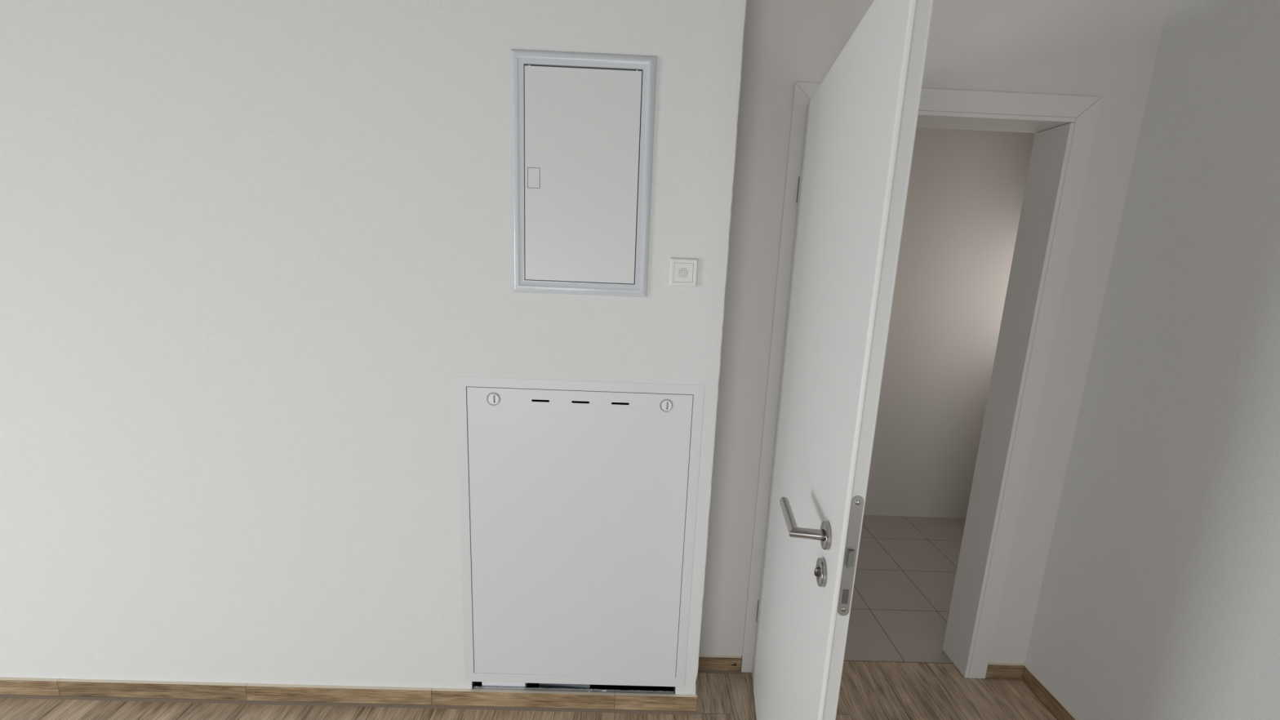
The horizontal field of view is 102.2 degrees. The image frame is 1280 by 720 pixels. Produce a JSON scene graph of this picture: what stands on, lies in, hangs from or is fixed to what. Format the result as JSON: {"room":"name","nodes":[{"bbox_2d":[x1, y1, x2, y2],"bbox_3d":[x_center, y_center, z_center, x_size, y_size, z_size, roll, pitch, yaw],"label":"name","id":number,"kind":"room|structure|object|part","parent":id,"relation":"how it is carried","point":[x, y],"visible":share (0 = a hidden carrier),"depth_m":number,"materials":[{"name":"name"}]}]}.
{"room":"apartment hallway","nodes":[
{"label":"apartment hallway","id":0,"kind":"room"},
{"bbox_2d":[0,0,746,706],"bbox_3d":[-2.091,-0.143,1.577,4.671,2.550,0.178,2,11,-1],"label":"wall","id":1,"kind":"structure","parent":0,"point":[254,254],"depth_m":1.50,"materials":[{"name":"white paint"}]},
{"bbox_2d":[0,677,697,715],"bbox_3d":[-2.139,1.095,1.725,4.671,0.065,0.019,2,11,-1],"label":"baseboard","id":2,"kind":"structure","parent":1,"relation":"attached to","point":[10,687],"depth_m":1.75,"materials":[{"name":"brown wood"}]},
{"bbox_2d":[455,376,704,693],"bbox_3d":[-0.202,0.608,1.717,0.746,1.136,0.119,2,11,-1],"label":"access panel","id":3,"kind":"object","parent":1,"relation":"attached to","point":[578,500],"visible":0.98,"depth_m":1.65,"materials":[{"name":"white paint"}]},
{"bbox_3d":[-0.442,0.117,1.560,0.032,0.032,0.010,2,11,-1],"label":"knob","id":4,"kind":"part","parent":3,"relation":"part of","materials":[{"name":"white plastic"}]},
{"bbox_2d":[475,685,667,693],"bbox_3d":[-0.234,1.131,1.771,0.660,0.007,0.015,2,11,-1],"label":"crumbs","id":5,"kind":"object","parent":3,"relation":"on","point":[605,690],"visible":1,"depth_m":1.77,"materials":[{"name":"white"}]},
{"bbox_3d":[-0.227,1.148,1.775,0.692,0.032,0.016,2,11,-1],"label":"sill rail","id":6,"kind":"part","parent":3,"relation":"part of","materials":[{"name":"metal"}]},
{"bbox_3d":[0.081,0.138,1.570,0.032,0.032,0.010,2,11,-1],"label":"knob","id":7,"kind":"part","parent":3,"relation":"part of","materials":[{"name":"white plastic"}]},
{"bbox_2d":[511,48,657,297],"bbox_3d":[-0.162,-0.511,1.474,0.388,0.640,0.105,2,11,-1],"label":"electrical panel","id":8,"kind":"object","parent":1,"relation":"attached to","point":[582,123],"visible":1,"depth_m":1.42,"materials":[{"name":"white paint"}]},
{"bbox_2d":[668,257,697,287],"bbox_3d":[0.125,-0.252,1.484,0.081,0.081,0.009,2,11,-1],"label":"door buzzer","id":9,"kind":"structure","parent":1,"relation":"in","point":[682,272],"depth_m":1.48,"materials":[{"name":"white plastic"}]},
{"bbox_2d":[0,515,1057,719],"bbox_3d":[-1.137,1.402,0.712,6.860,0.060,5.050,2,11,-1],"label":"floor","id":10,"kind":"structure","parent":0,"point":[868,690],"depth_m":1.92,"materials":[{"name":"brown wood"}]},
{"bbox_2d":[698,0,1168,663],"bbox_3d":[0.795,-0.067,1.786,1.710,2.550,0.130,2,11,-1],"label":"wall","id":11,"kind":"structure","parent":0,"point":[1107,49],"depth_m":1.63,"materials":[{"name":"paint"}]},
{"bbox_2d":[751,0,933,719],"bbox_3d":[0.387,0.289,1.337,0.110,1.984,0.869,4,11,7],"label":"door","id":12,"kind":"structure","parent":11,"relation":"in","point":[861,120],"depth_m":1.01,"materials":[{"name":"paint"}]},
{"bbox_3d":[0.326,0.321,1.053,0.062,0.020,0.145,4,11,7],"label":"lever handle","id":13,"kind":"part","parent":12,"relation":"part of","materials":[{"name":"metal"}]},
{"bbox_3d":[0.374,0.350,0.917,0.020,0.235,0.001,4,11,7],"label":"lock plate","id":14,"kind":"part","parent":12,"relation":"part of","materials":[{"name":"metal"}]},
{"bbox_2d":[697,654,1023,679],"bbox_3d":[0.825,1.170,1.959,1.269,0.065,0.018,2,11,-1],"label":"baseboard","id":15,"kind":"structure","parent":11,"relation":"attached to","point":[708,664],"depth_m":1.95,"materials":[{"name":"brown wood"}]},
{"bbox_2d":[740,82,1102,678],"bbox_3d":[0.892,0.177,1.832,0.937,2.059,0.147,2,11,-1],"label":"trim","id":16,"kind":"structure","parent":11,"relation":"attached to","point":[1064,126],"depth_m":1.74,"materials":[{"name":"white paint"}]},
{"bbox_3d":[0.457,0.175,1.758,0.066,2.058,0.012,2,11,-1],"label":"casing","id":17,"kind":"part","parent":16,"relation":"part of","materials":[{"name":"white paint"}]},
{"bbox_3d":[0.933,-0.787,1.569,0.936,0.062,0.012,2,11,-1],"label":"casing","id":18,"kind":"part","parent":16,"relation":"part of","materials":[{"name":"white paint"}]},
{"bbox_3d":[1.328,0.207,1.774,0.066,2.058,0.012,2,11,-1],"label":"casing","id":19,"kind":"part","parent":16,"relation":"part of","materials":[{"name":"white paint"}]},
{"bbox_2d":[863,127,1035,518],"bbox_3d":[1.236,-0.298,3.022,2.160,2.550,0.100,2,11,-1],"label":"wall","id":20,"kind":"structure","parent":0,"point":[966,189],"depth_m":2.99,"materials":[{"name":"paint"}]},
{"bbox_2d":[1024,0,1279,719],"bbox_3d":[1.605,0.339,-0.068,0.130,2.550,3.682,2,11,-1],"label":"wall","id":21,"kind":"structure","parent":0,"point":[1159,598],"depth_m":1.44,"materials":[{"name":"white paint"}]},
{"bbox_2d":[1021,663,1078,719],"bbox_3d":[1.484,1.553,0.175,0.011,0.059,3.681,2,11,-1],"label":"baseboard","id":22,"kind":"structure","parent":21,"relation":"attached to","point":[1045,695],"depth_m":1.86,"materials":[{"name":"brown wood"}]}
]}

